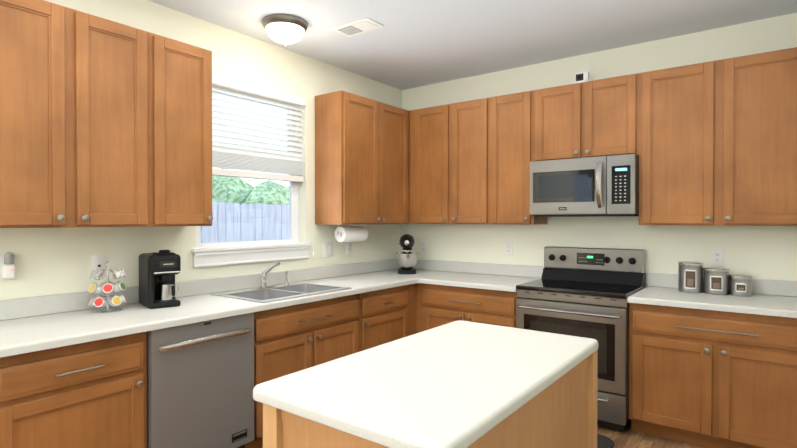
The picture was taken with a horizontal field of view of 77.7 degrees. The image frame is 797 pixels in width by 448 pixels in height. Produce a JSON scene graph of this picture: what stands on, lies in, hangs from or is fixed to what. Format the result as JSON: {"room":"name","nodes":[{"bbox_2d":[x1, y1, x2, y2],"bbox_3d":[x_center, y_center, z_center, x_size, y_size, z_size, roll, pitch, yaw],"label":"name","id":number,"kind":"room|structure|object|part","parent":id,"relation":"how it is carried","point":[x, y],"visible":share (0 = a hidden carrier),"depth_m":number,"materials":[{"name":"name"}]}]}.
{"room":"kitchen","nodes":[
{"label":"kitchen","id":0,"kind":"room"},
{"bbox_2d":[0,0,401,299],"bbox_3d":[-2.562,0.023,1.763,0.150,2.743,8.750,0,1,37],"label":"wall","id":1,"kind":"structure","parent":0,"point":[51,261],"depth_m":3.27,"materials":[{"name":"white paint"}]},
{"bbox_2d":[0,252,16,280],"bbox_3d":[-1.925,0.209,2.443,0.049,0.141,0.076,0,1,37],"label":"air freshener","id":2,"kind":"object","parent":1,"relation":"attached to","point":[8,269],"depth_m":2.43,"materials":[{"name":"white plastic"}]},
{"bbox_3d":[-1.941,0.219,2.456,0.009,0.122,0.076,0,1,37],"label":"nightlight in the left electrical outlet","id":3,"kind":"part","parent":2,"relation":"part of","materials":[{"name":"white plastic"}]},
{"bbox_2d":[0,0,148,227],"bbox_3d":[-1.703,-0.517,2.480,0.350,1.066,0.774,0,1,37],"label":"upper cabinet","id":4,"kind":"object","parent":1,"relation":"attached to","point":[74,118],"visible":1,"depth_m":2.41,"materials":[{"name":"brown wood"}]},
{"bbox_2d":[92,255,105,276],"bbox_3d":[-1.690,0.236,2.792,0.007,0.122,0.076,0,1,37],"label":"jack","id":5,"kind":"object","parent":1,"relation":"attached to","point":[98,261],"visible":0.79,"depth_m":2.79,"materials":[{"name":"white plastic"}]},
{"bbox_2d":[148,32,212,226],"bbox_3d":[-1.355,-0.520,2.944,0.350,1.066,0.385,0,1,37],"label":"upper cabinet","id":6,"kind":"object","parent":1,"relation":"attached to","point":[180,133],"visible":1,"depth_m":2.85,"materials":[{"name":"brown wood"}]},
{"bbox_2d":[191,91,311,267],"bbox_3d":[-1.086,-0.368,3.679,0.168,1.302,1.040,0,1,37],"label":"window unit","id":7,"kind":"structure","parent":1,"relation":"in","point":[217,253],"depth_m":3.68,"materials":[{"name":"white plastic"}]},
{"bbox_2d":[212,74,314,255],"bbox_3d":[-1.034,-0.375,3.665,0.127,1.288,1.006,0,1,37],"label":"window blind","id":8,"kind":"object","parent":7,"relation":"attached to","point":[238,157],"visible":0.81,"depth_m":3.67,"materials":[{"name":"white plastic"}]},
{"bbox_2d":[323,242,332,256],"bbox_3d":[-0.601,0.219,4.238,0.010,0.122,0.122,0,1,37],"label":"double light switch","id":9,"kind":"object","parent":1,"relation":"attached to","point":[328,249],"visible":1,"depth_m":4.24,"materials":[{"name":"white plastic"}]},
{"bbox_2d":[346,242,351,254],"bbox_3d":[-0.444,0.213,4.449,0.009,0.122,0.076,0,1,37],"label":"outlet","id":10,"kind":"object","parent":1,"relation":"attached to","point":[348,247],"visible":0.88,"depth_m":4.44,"materials":[{"name":"white plastic"}]},
{"bbox_2d":[315,90,408,224],"bbox_3d":[-0.189,-0.533,4.495,0.350,1.066,1.219,0,1,37],"label":"upper cabinet","id":11,"kind":"object","parent":1,"relation":"attached to","point":[361,160],"visible":1,"depth_m":4.10,"materials":[{"name":"brown wood"}]},
{"bbox_2d":[335,224,367,241],"bbox_3d":[-0.404,0.078,4.261,0.131,0.150,0.365,0,1,37],"label":"paper towel holder","id":12,"kind":"object","parent":11,"relation":"attached to","point":[351,234],"visible":1,"depth_m":4.19,"materials":[{"name":"white paper"}]},
{"bbox_2d":[148,0,796,89],"bbox_3d":[-1.246,-1.380,0.669,3.555,0.080,8.900,0,1,37],"label":"ceiling","id":13,"kind":"structure","parent":0,"point":[413,44],"depth_m":3.41,"materials":[{"name":"white paint"}]},
{"bbox_2d":[262,14,307,45],"bbox_3d":[-0.767,-1.281,3.350,0.304,0.160,0.304,0,1,37],"label":"dome ceiling light","id":14,"kind":"object","parent":13,"relation":"attached to","point":[284,29],"visible":1,"depth_m":3.26,"materials":[{"name":"white glass"}]},
{"bbox_2d":[332,17,383,36],"bbox_3d":[-0.281,-1.355,3.422,0.330,0.014,0.180,0,1,37],"label":"ceiling vent","id":15,"kind":"object","parent":13,"relation":"in","point":[360,26],"visible":1,"depth_m":3.40,"materials":[{"name":"white plastic"}]},
{"bbox_2d":[260,420,704,447],"bbox_3d":[-1.246,1.433,0.692,3.555,0.060,8.900,0,1,37],"label":"floor","id":16,"kind":"structure","parent":0,"point":[627,437],"depth_m":3.16,"materials":[{"name":"brown wood"}]},
{"bbox_2d":[0,331,146,447],"bbox_3d":[-1.632,0.953,2.338,0.648,0.874,0.621,0,1,37],"label":"base cabinet","id":17,"kind":"object","parent":16,"relation":"on","point":[91,394],"visible":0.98,"depth_m":2.17,"materials":[{"name":"brown wood"}]},
{"bbox_2d":[147,312,253,447],"bbox_3d":[-1.241,0.949,2.817,0.664,0.874,0.605,0,1,37],"label":"dishwasher","id":18,"kind":"object","parent":16,"relation":"on","point":[200,381],"visible":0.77,"depth_m":2.62,"materials":[{"name":"grey metal"}]},
{"bbox_2d":[245,294,358,447],"bbox_3d":[-0.791,0.944,3.458,0.648,0.874,0.953,0,1,37],"label":"base cabinet","id":19,"kind":"object","parent":16,"relation":"on","point":[293,339],"visible":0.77,"depth_m":3.20,"materials":[{"name":"brown wood"}]},
{"bbox_2d":[359,285,407,351],"bbox_3d":[-0.317,0.939,4.089,0.648,0.874,0.622,0,1,37],"label":"base cabinet","id":20,"kind":"object","parent":16,"relation":"on","point":[383,316],"visible":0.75,"depth_m":3.88,"materials":[{"name":"brown wood"}]},
{"bbox_2d":[408,283,415,335],"bbox_3d":[0.059,0.934,4.640,0.587,0.874,0.708,0,1,37],"label":"cabinet filler","id":21,"kind":"object","parent":16,"relation":"on","point":[411,309],"depth_m":4.22,"materials":[{"name":"brown wood"}]},
{"bbox_2d":[253,320,597,447],"bbox_3d":[0.195,0.937,1.769,0.680,0.914,1.240,0,1,37],"label":"kitchen island","id":22,"kind":"object","parent":16,"relation":"on","point":[461,384],"visible":1,"depth_m":1.51,"materials":[{"name":"stone"}]},
{"bbox_2d":[416,283,517,332],"bbox_3d":[0.687,0.938,4.205,0.936,0.874,0.648,0,1,37],"label":"base cabinet","id":23,"kind":"object","parent":16,"relation":"on","point":[438,305],"visible":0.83,"depth_m":3.98,"materials":[{"name":"brown wood"}]},
{"bbox_2d":[0,261,443,357],"bbox_3d":[-0.765,0.436,3.480,0.660,0.139,3.546,0,1,37],"label":"countertop","id":24,"kind":"structure","parent":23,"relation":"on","point":[33,324],"depth_m":2.68,"materials":[{"name":"stone"}]},
{"bbox_2d":[88,261,126,312],"bbox_3d":[-1.579,0.336,2.685,0.182,0.272,0.182,0,1,37],"label":"carousel","id":25,"kind":"object","parent":24,"relation":"on","point":[100,300],"visible":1,"depth_m":2.66,"materials":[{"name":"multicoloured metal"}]},
{"bbox_2d":[139,250,180,308],"bbox_3d":[-1.387,0.309,2.875,0.175,0.322,0.252,0,1,-39],"label":"coffee maker","id":26,"kind":"object","parent":24,"relation":"on","point":[159,270],"visible":1,"depth_m":2.80,"materials":[{"name":"black plastic"}]},
{"bbox_2d":[251,262,288,288],"bbox_3d":[-0.884,0.368,3.541,0.200,0.179,0.359,0,1,37],"label":"sink faucet","id":27,"kind":"object","parent":24,"relation":"on","point":[263,279],"visible":1,"depth_m":3.55,"materials":[{"name":"silver metal"}]},
{"bbox_2d":[210,282,351,302],"bbox_3d":[-0.791,0.550,3.420,0.555,0.183,0.780,0,1,37],"label":"sink basin","id":28,"kind":"object","parent":24,"relation":"in","point":[285,292],"visible":0.23,"depth_m":3.45,"materials":[{"name":"silver metal"}]},
{"bbox_2d":[395,234,418,273],"bbox_3d":[0.078,0.275,4.618,0.269,0.363,0.313,0,1,37],"label":"stand mixer","id":29,"kind":"object","parent":24,"relation":"on","point":[406,258],"visible":1,"depth_m":4.51,"materials":[{"name":"black plastic"}]},
{"bbox_2d":[364,259,439,262],"bbox_3d":[0.119,0.426,4.631,0.510,0.139,0.645,0,1,37],"label":"countertop","id":30,"kind":"structure","parent":23,"relation":"on","point":[392,260],"depth_m":4.87,"materials":[{"name":"laminate"}]},
{"bbox_2d":[420,261,543,291],"bbox_3d":[0.717,0.430,4.181,0.865,0.139,0.645,0,1,37],"label":"countertop","id":31,"kind":"structure","parent":23,"relation":"on","point":[501,277],"depth_m":4.30,"materials":[{"name":"laminate"}]},
{"bbox_2d":[516,246,645,431],"bbox_3d":[1.335,0.784,3.650,0.758,1.190,0.701,0,1,37],"label":"range","id":32,"kind":"object","parent":16,"relation":"on","point":[586,292],"visible":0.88,"depth_m":3.45,"materials":[{"name":"grey metal"}]},
{"bbox_2d":[597,434,613,447],"bbox_3d":[1.006,1.377,3.168,0.640,0.010,0.465,0,1,37],"label":"area rug","id":33,"kind":"object","parent":16,"relation":"on","point":[604,441],"visible":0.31,"depth_m":3.11,"materials":[{"name":"grey fabric"}]},
{"bbox_2d":[629,303,796,447],"bbox_3d":[2.057,0.946,3.176,0.956,0.874,0.648,0,1,37],"label":"base cabinet","id":34,"kind":"object","parent":16,"relation":"on","point":[710,378],"visible":1,"depth_m":2.97,"materials":[{"name":"brown wood"}]},
{"bbox_2d":[627,273,796,317],"bbox_3d":[2.057,0.438,3.174,0.958,0.139,0.645,0,1,37],"label":"countertop","id":35,"kind":"structure","parent":34,"relation":"on","point":[769,297],"depth_m":3.16,"materials":[{"name":"laminate"}]},
{"bbox_2d":[678,261,703,292],"bbox_3d":[2.016,0.363,3.417,0.154,0.206,0.154,0,1,37],"label":"canister","id":36,"kind":"object","parent":35,"relation":"on","point":[690,276],"visible":1,"depth_m":3.36,"materials":[{"name":"silver metal"}]},
{"bbox_2d":[703,267,729,294],"bbox_3d":[2.139,0.380,3.329,0.150,0.174,0.150,0,1,37],"label":"medium canister","id":37,"kind":"object","parent":35,"relation":"on","point":[716,280],"visible":1,"depth_m":3.27,"materials":[{"name":"silver metal"}]},
{"bbox_2d":[729,274,752,296],"bbox_3d":[2.249,0.400,3.249,0.126,0.134,0.126,0,1,37],"label":"canister","id":38,"kind":"object","parent":35,"relation":"on","point":[740,284],"visible":1,"depth_m":3.20,"materials":[{"name":"silver metal"}]},
{"bbox_2d":[402,13,796,286],"bbox_3d":[1.382,0.003,4.178,3.255,2.743,0.150,0,1,37],"label":"wall","id":39,"kind":"structure","parent":0,"point":[764,252],"depth_m":3.81,"materials":[{"name":"white paint"}]},
{"bbox_2d":[421,240,426,252],"bbox_3d":[0.254,0.224,4.926,0.076,0.122,0.009,0,1,37],"label":"electrical outlet","id":40,"kind":"object","parent":39,"relation":"attached to","point":[423,246],"visible":1,"depth_m":4.92,"materials":[{"name":"white plastic"}]},
{"bbox_2d":[409,90,546,224],"bbox_3d":[0.663,-0.532,4.398,1.222,1.066,0.350,0,1,37],"label":"upper cabinet","id":41,"kind":"object","parent":39,"relation":"attached to","point":[470,161],"visible":1,"depth_m":4.24,"materials":[{"name":"brown wood"}]},
{"bbox_2d":[505,242,512,255],"bbox_3d":[0.976,0.218,4.384,0.076,0.122,0.009,0,1,37],"label":"electrical outlet","id":42,"kind":"object","parent":39,"relation":"attached to","point":[509,248],"visible":1,"depth_m":4.38,"materials":[{"name":"white plastic"}]},
{"bbox_2d":[534,73,638,160],"bbox_3d":[1.457,-0.774,3.799,0.762,0.573,0.350,0,1,37],"label":"upper cabinet","id":43,"kind":"object","parent":39,"relation":"attached to","point":[597,118],"visible":1,"depth_m":3.66,"materials":[{"name":"brown wood"}]},
{"bbox_2d":[575,58,591,82],"bbox_3d":[1.431,-1.179,3.825,0.130,0.235,0.070,0,1,37],"label":"security camera","id":44,"kind":"object","parent":43,"relation":"on","point":[582,77],"visible":0.65,"depth_m":3.81,"materials":[{"name":"white plastic"}]},
{"bbox_2d":[529,154,638,216],"bbox_3d":[1.420,-0.271,3.754,0.756,0.426,0.472,0,1,37],"label":"microwave","id":45,"kind":"object","parent":43,"relation":"attached to","point":[602,186],"visible":1,"depth_m":3.59,"materials":[{"name":"grey metal"}]},
{"bbox_2d":[711,248,723,265],"bbox_3d":[2.223,0.231,3.447,0.076,0.122,0.009,0,1,37],"label":"electrical outlet","id":46,"kind":"object","parent":39,"relation":"attached to","point":[717,256],"visible":1,"depth_m":3.45,"materials":[{"name":"white plastic"}]},
{"bbox_2d":[639,47,796,225],"bbox_3d":[2.145,-0.523,3.284,0.958,1.066,0.350,0,1,37],"label":"upper cabinet","id":47,"kind":"object","parent":39,"relation":"attached to","point":[717,142],"visible":1,"depth_m":3.18,"materials":[{"name":"brown wood"}]},
{"label":"outside","id":48,"kind":"structure","parent":0,"visible":0},
{"bbox_3d":[-12.921,1.704,12.968,29.840,0.100,47.000,0,1,37],"label":"ground","id":49,"kind":"structure","parent":48,"visible":0},
{"bbox_2d":[201,202,289,242],"bbox_3d":[-3.900,0.672,6.886,0.082,2.062,26.126,0,1,37],"label":"fence","id":50,"kind":"object","parent":49,"relation":"on","point":[273,224],"depth_m":8.54,"materials":[{"name":"grey wood"}]},
{"bbox_2d":[212,168,289,204],"bbox_3d":[-13.269,-0.596,12.287,10.089,5.640,26.742,0,1,37],"label":"trees","id":51,"kind":"object","parent":49,"relation":"on","point":[266,189],"depth_m":19.32,"materials":[{"name":"green plant"}]}
]}

